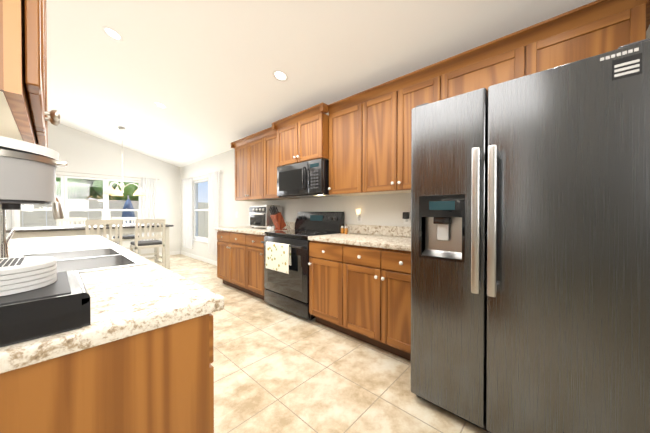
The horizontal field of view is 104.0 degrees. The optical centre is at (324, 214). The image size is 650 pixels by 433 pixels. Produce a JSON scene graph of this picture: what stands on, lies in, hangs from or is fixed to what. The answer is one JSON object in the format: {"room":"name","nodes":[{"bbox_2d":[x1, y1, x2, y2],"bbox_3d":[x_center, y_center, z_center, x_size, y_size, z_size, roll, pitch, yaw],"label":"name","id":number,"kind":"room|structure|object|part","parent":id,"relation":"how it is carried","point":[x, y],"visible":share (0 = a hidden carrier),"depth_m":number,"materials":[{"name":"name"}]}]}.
{"room":"dining room and kitchen","nodes":[
{"label":"dining room and kitchen","id":0,"kind":"room"},
{"bbox_2d":[48,121,180,253],"bbox_3d":[-6.515,-0.646,4.499,0.150,3.539,7.160,0,1,43],"label":"wall","id":1,"kind":"structure","parent":0,"point":[79,152],"depth_m":6.10,"materials":[{"name":"white paint"}]},
{"bbox_2d":[6,210,13,238],"bbox_3d":[-6.016,0.189,4.854,0.099,0.532,0.087,0,1,43],"label":"curtain","id":2,"kind":"object","parent":1,"relation":"attached to","point":[9,213],"depth_m":4.84,"materials":[{"name":"white fabric"}]},
{"bbox_2d":[14,175,140,241],"bbox_3d":[-5.360,-0.092,5.696,0.145,1.494,2.095,0,1,43],"label":"window","id":3,"kind":"structure","parent":1,"relation":"in","point":[105,210],"depth_m":5.70,"materials":[{"name":"white"}]},
{"bbox_2d":[131,177,159,223],"bbox_3d":[-4.543,-0.350,6.430,0.099,1.160,0.588,0,1,43],"label":"curtain","id":4,"kind":"object","parent":1,"relation":"attached to","point":[148,189],"depth_m":6.46,"materials":[{"name":"white fabric"}]},
{"bbox_2d":[142,251,179,256],"bbox_3d":[-6.443,1.077,4.468,0.018,0.095,7.130,0,1,43],"label":"baseboard","id":5,"kind":"structure","parent":1,"relation":"attached to","point":[173,252],"depth_m":6.90,"materials":[{"name":"white"}]},
{"bbox_2d":[150,254,488,432],"bbox_3d":[-2.655,1.186,0.920,10.700,0.060,7.460,0,1,43],"label":"floor","id":6,"kind":"structure","parent":0,"point":[278,370],"depth_m":1.78,"materials":[{"name":"tile"}]},
{"bbox_2d":[57,218,86,225],"bbox_3d":[-5.036,0.594,5.073,0.477,1.050,0.440,0,1,43],"label":"dining chair","id":7,"kind":"object","parent":6,"relation":"on","point":[67,220],"visible":0.17,"depth_m":5.19,"materials":[{"name":"beige paint"}]},
{"bbox_2d":[6,224,173,268],"bbox_3d":[-4.188,0.669,4.742,0.940,0.905,2.170,0,1,43],"label":"dining table","id":8,"kind":"object","parent":6,"relation":"on","point":[35,232],"visible":0.38,"depth_m":4.25,"materials":[{"name":"beige paint"}]},
{"bbox_2d":[63,225,95,227],"bbox_3d":[-4.229,0.209,4.386,0.280,0.019,0.400,0,1,43],"label":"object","id":9,"kind":"object","parent":8,"relation":"on","point":[75,226],"depth_m":4.33,"materials":[{"name":"white plastic"}]},
{"bbox_2d":[85,219,122,245],"bbox_3d":[-3.606,0.602,4.124,0.477,1.050,0.440,0,1,43],"label":"dining chair","id":10,"kind":"object","parent":6,"relation":"on","point":[98,223],"visible":0.23,"depth_m":3.99,"materials":[{"name":"beige paint"}]},
{"bbox_2d":[0,315,213,432],"bbox_3d":[-0.880,0.719,0.855,0.932,0.876,0.619,0,1,43],"label":"base cabinet","id":11,"kind":"object","parent":6,"relation":"on","point":[136,355],"depth_m":0.60,"materials":[{"name":"brown wood"}]},
{"bbox_2d":[0,235,223,378],"bbox_3d":[-1.661,0.216,1.496,3.018,0.118,0.770,0,1,43],"label":"countertop","id":12,"kind":"structure","parent":11,"relation":"on","point":[77,313],"depth_m":0.61,"materials":[{"name":"beige stone"}]},
{"bbox_2d":[0,197,63,257],"bbox_3d":[-1.426,0.044,1.229,0.093,0.375,0.224,0,1,43],"label":"faucet","id":13,"kind":"object","parent":12,"relation":"on","point":[57,211],"visible":0.46,"depth_m":1.16,"materials":[{"name":"silver metal"}]},
{"bbox_2d":[0,136,66,295],"bbox_3d":[-0.802,-0.007,0.485,0.226,0.343,0.435,0,1,43],"label":"coffee maker","id":14,"kind":"object","parent":12,"relation":"on","point":[27,173],"visible":1,"depth_m":0.55,"materials":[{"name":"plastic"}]},
{"bbox_3d":[-0.786,0.204,0.482,0.310,0.076,0.479,0,1,43],"label":"pod drawer","id":15,"kind":"part","parent":12,"relation":"part of","materials":[{"name":"black plastic"}]},
{"bbox_2d":[9,247,146,272],"bbox_3d":[-1.325,0.327,1.314,0.850,0.190,0.500,0,1,43],"label":"sink","id":16,"kind":"object","parent":12,"relation":"in","point":[86,260],"visible":0.25,"depth_m":1.41,"materials":[{"name":"silver metal"}]},
{"bbox_2d":[112,217,140,253],"bbox_3d":[-4.457,0.588,5.695,0.477,1.050,0.440,0,1,43],"label":"dining chair","id":17,"kind":"object","parent":6,"relation":"on","point":[128,237],"visible":0.29,"depth_m":5.69,"materials":[{"name":"beige paint"}]},
{"bbox_2d":[130,219,165,267],"bbox_3d":[-3.190,0.598,4.571,0.477,1.050,0.440,0,1,43],"label":"dining chair","id":18,"kind":"object","parent":6,"relation":"on","point":[136,244],"visible":0.71,"depth_m":4.47,"materials":[{"name":"beige paint"}]},
{"bbox_2d":[217,230,242,290],"bbox_3d":[-1.186,0.690,4.008,0.956,0.876,0.624,0,1,43],"label":"base cabinet","id":19,"kind":"object","parent":6,"relation":"on","point":[240,258],"depth_m":3.81,"materials":[{"name":"brown wood"}]},
{"bbox_2d":[215,226,282,233],"bbox_3d":[-1.059,0.234,3.875,1.368,0.040,0.640,0,1,43],"label":"countertop","id":20,"kind":"structure","parent":19,"relation":"on","point":[243,229],"depth_m":3.66,"materials":[{"name":"beige stone"}]},
{"bbox_2d":[249,205,281,228],"bbox_3d":[-0.925,0.036,3.889,0.470,0.352,0.322,0,1,43],"label":"toaster oven","id":21,"kind":"object","parent":20,"relation":"on","point":[260,217],"visible":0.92,"depth_m":3.75,"materials":[{"name":"silver metal"}]},
{"bbox_2d":[267,226,273,230],"bbox_3d":[-0.734,0.183,3.421,0.090,0.066,0.070,0,1,43],"label":"pencil sharpener","id":22,"kind":"object","parent":20,"relation":"on","point":[270,228],"visible":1,"depth_m":3.39,"materials":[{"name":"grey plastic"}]},
{"bbox_2d":[269,205,286,229],"bbox_3d":[-0.662,0.045,3.534,0.120,0.341,0.243,0,1,43],"label":"knife block","id":23,"kind":"object","parent":20,"relation":"on","point":[277,220],"visible":1,"depth_m":3.49,"materials":[{"name":"brown wood"}]},
{"bbox_2d":[243,234,266,299],"bbox_3d":[-0.737,0.694,3.589,0.496,0.876,0.624,0,1,43],"label":"base cabinet","id":24,"kind":"object","parent":6,"relation":"on","point":[253,249],"depth_m":3.37,"materials":[{"name":"brown wood"}]},
{"bbox_2d":[261,212,343,319],"bbox_3d":[-0.288,0.550,3.104,0.800,1.172,0.670,0,1,43],"label":"range","id":25,"kind":"object","parent":6,"relation":"on","point":[289,292],"visible":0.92,"depth_m":2.92,"materials":[{"name":"black metal"}]},
{"bbox_2d":[266,241,290,273],"bbox_3d":[-0.537,0.480,2.894,0.430,0.316,0.041,0,1,43],"label":"tea towel","id":26,"kind":"object","parent":25,"relation":"hanging from","point":[278,256],"visible":0.96,"depth_m":2.86,"materials":[{"name":"white fabric"}]},
{"bbox_2d":[308,224,410,360],"bbox_3d":[0.478,0.632,2.435,1.217,1.020,0.657,0,1,43],"label":"base cabinet","id":27,"kind":"object","parent":6,"relation":"on","point":[359,282],"visible":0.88,"depth_m":2.21,"materials":[{"name":"brown wood"}]},
{"bbox_2d":[343,226,347,233],"bbox_3d":[0.242,0.176,2.914,0.037,0.089,0.037,0,1,28],"label":"shaker","id":28,"kind":"object","parent":27,"relation":"on","point":[343,230],"depth_m":2.90,"materials":[{"name":"orange glass"}]},
{"bbox_2d":[411,38,649,432],"bbox_3d":[1.152,0.244,1.547,0.935,1.812,0.971,0,1,43],"label":"refrigerator","id":29,"kind":"object","parent":6,"relation":"on","point":[530,253],"visible":1,"depth_m":1.15,"materials":[{"name":"grey metal"}]},
{"bbox_2d":[46,0,595,166],"bbox_3d":[-2.655,-1.839,0.893,10.700,1.249,7.460,0,1,43],"label":"ceiling","id":30,"kind":"structure","parent":0,"point":[201,70],"depth_m":2.54,"materials":[{"name":"white paint"}]},
{"bbox_2d":[102,26,123,41],"bbox_3d":[-2.133,-1.814,2.554,0.168,0.046,0.168,0,1,16],"label":"recessed light","id":31,"kind":"object","parent":30,"relation":"in","point":[110,32],"depth_m":2.55,"materials":[{"name":"white"}]},
{"bbox_2d":[103,127,144,195],"bbox_3d":[-3.977,-1.031,5.007,0.648,1.304,0.668,0,1,43],"label":"chandelier","id":32,"kind":"object","parent":30,"relation":"hanging from","point":[110,190],"visible":1,"depth_m":4.96,"materials":[{"name":"silver metal"}]},
{"bbox_2d":[154,102,166,108],"bbox_3d":[-2.468,-1.637,3.810,0.168,0.046,0.168,0,1,16],"label":"recessed light","id":33,"kind":"object","parent":30,"relation":"in","point":[158,104],"depth_m":3.81,"materials":[{"name":"white"}]},
{"bbox_2d":[272,70,287,81],"bbox_3d":[-0.476,-1.478,2.707,0.168,0.046,0.168,0,1,34],"label":"recessed light","id":34,"kind":"object","parent":30,"relation":"in","point":[280,75],"depth_m":2.71,"materials":[{"name":"white"}]},
{"bbox_2d":[180,25,649,260],"bbox_3d":[-0.164,-0.093,3.584,10.700,2.451,0.150,0,1,43],"label":"wall","id":35,"kind":"structure","parent":0,"point":[384,209],"depth_m":3.94,"materials":[{"name":"white paint"}]},
{"bbox_2d":[180,251,216,265],"bbox_3d":[-2.674,1.065,5.817,3.655,0.095,0.018,0,1,43],"label":"baseboard","id":36,"kind":"structure","parent":35,"relation":"attached to","point":[209,261],"depth_m":6.15,"materials":[{"name":"white"}]},
{"bbox_2d":[193,179,207,242],"bbox_3d":[-2.981,-0.096,6.163,1.140,1.494,0.145,0,1,43],"label":"window","id":37,"kind":"structure","parent":35,"relation":"in","point":[199,238],"depth_m":6.44,"materials":[{"name":"white"}]},
{"bbox_2d":[181,170,220,255],"bbox_3d":[-2.970,-0.030,6.022,2.302,1.780,0.099,0,1,43],"label":"curtain","id":38,"kind":"object","parent":35,"relation":"attached to","point":[213,200],"visible":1,"depth_m":5.59,"materials":[{"name":"white fabric"}]},
{"bbox_2d":[235,132,258,200],"bbox_3d":[-1.075,-0.720,4.091,0.926,0.975,0.334,0,1,43],"label":"upper cabinet","id":39,"kind":"object","parent":35,"relation":"attached to","point":[247,149],"depth_m":4.00,"materials":[{"name":"brown wood"}]},
{"bbox_2d":[259,128,299,199],"bbox_3d":[-0.648,-0.716,3.693,0.466,0.975,0.334,0,1,43],"label":"upper cabinet","id":40,"kind":"object","parent":35,"relation":"attached to","point":[267,170],"depth_m":3.64,"materials":[{"name":"brown wood"}]},
{"bbox_2d":[283,222,294,229],"bbox_3d":[-0.848,0.160,4.101,1.368,0.104,0.020,0,1,43],"label":"backsplash","id":41,"kind":"structure","parent":35,"relation":"attached to","point":[289,225],"depth_m":3.78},
{"bbox_2d":[275,104,326,167],"bbox_3d":[-0.190,-0.913,3.207,0.825,0.573,0.419,0,1,43],"label":"upper cabinet","id":42,"kind":"object","parent":35,"relation":"attached to","point":[301,137],"depth_m":3.00,"materials":[{"name":"brown wood"}]},
{"bbox_2d":[277,158,337,197],"bbox_3d":[-0.208,-0.423,3.193,0.813,0.396,0.470,0,1,43],"label":"microwave","id":43,"kind":"object","parent":42,"relation":"attached to","point":[308,179],"visible":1,"depth_m":2.98,"materials":[{"name":"black metal"}]},
{"bbox_2d":[327,96,354,195],"bbox_3d":[0.337,-0.708,2.776,0.506,0.975,0.334,0,1,43],"label":"upper cabinet","id":44,"kind":"object","parent":35,"relation":"attached to","point":[341,117],"depth_m":2.70,"materials":[{"name":"brown wood"}]},
{"bbox_2d":[356,209,361,222],"bbox_3d":[0.383,0.017,2.932,0.070,0.158,0.060,0,1,43],"label":"electrical outlet plate","id":45,"kind":"object","parent":35,"relation":"attached to","point":[359,215],"depth_m":2.93,"materials":[{"name":"white plastic"}]},
{"bbox_2d":[355,60,442,195],"bbox_3d":[0.733,-0.705,2.407,0.801,0.975,0.334,0,1,43],"label":"upper cabinet","id":46,"kind":"object","parent":35,"relation":"attached to","point":[361,142],"depth_m":2.32,"materials":[{"name":"brown wood"}]},
{"bbox_2d":[403,212,409,224],"bbox_3d":[0.812,0.037,2.543,0.070,0.123,0.044,0,1,43],"label":"electrical outlet plate","id":47,"kind":"object","parent":35,"relation":"attached to","point":[406,216],"depth_m":2.54,"materials":[{"name":"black plastic"}]},
{"bbox_2d":[443,0,649,98],"bbox_3d":[1.401,-0.949,1.782,1.025,0.475,0.334,0,1,43],"label":"upper cabinet","id":48,"kind":"object","parent":35,"relation":"attached to","point":[601,26],"depth_m":1.56,"materials":[{"name":"brown wood"}]},
{"bbox_3d":[-1.228,-0.066,0.601,1.208,2.450,0.115,0,1,43],"label":"wall","id":49,"kind":"structure","parent":0,"visible":0},
{"bbox_2d":[0,0,60,147],"bbox_3d":[-1.061,-0.679,0.767,1.202,0.927,0.352,0,1,43],"label":"upper cabinet","id":50,"kind":"object","parent":49,"relation":"attached to","point":[24,113],"visible":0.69,"depth_m":0.47,"materials":[{"name":"brown wood"}]},
{"label":"outside","id":51,"kind":"structure","parent":0,"visible":0},
{"bbox_3d":[-7.196,1.506,9.253,36.400,0.050,29.160,0,1,43],"label":"ground","id":52,"kind":"structure","parent":51,"visible":0},
{"bbox_2d":[56,177,138,200],"bbox_3d":[-9.593,-0.811,12.177,4.349,4.548,4.890,0,1,43],"label":"tree","id":53,"kind":"object","parent":52,"relation":"on","point":[88,188],"depth_m":10.48,"materials":[{"name":"green plant"}]},
{"bbox_2d":[20,199,207,237],"bbox_3d":[-2.990,-0.411,8.462,19.990,3.800,24.560,0,1,43],"label":"fence","id":54,"kind":"object","parent":52,"relation":"on","point":[39,218],"depth_m":8.90,"materials":[{"name":"beige wood"}]},
{"bbox_2d":[122,195,134,234],"bbox_3d":[-6.056,0.454,7.826,1.100,2.080,1.100,0,1,43],"label":"umbrella","id":55,"kind":"object","parent":52,"relation":"on","point":[128,206],"depth_m":7.74,"materials":[{"name":"blue fabric"}]}
]}

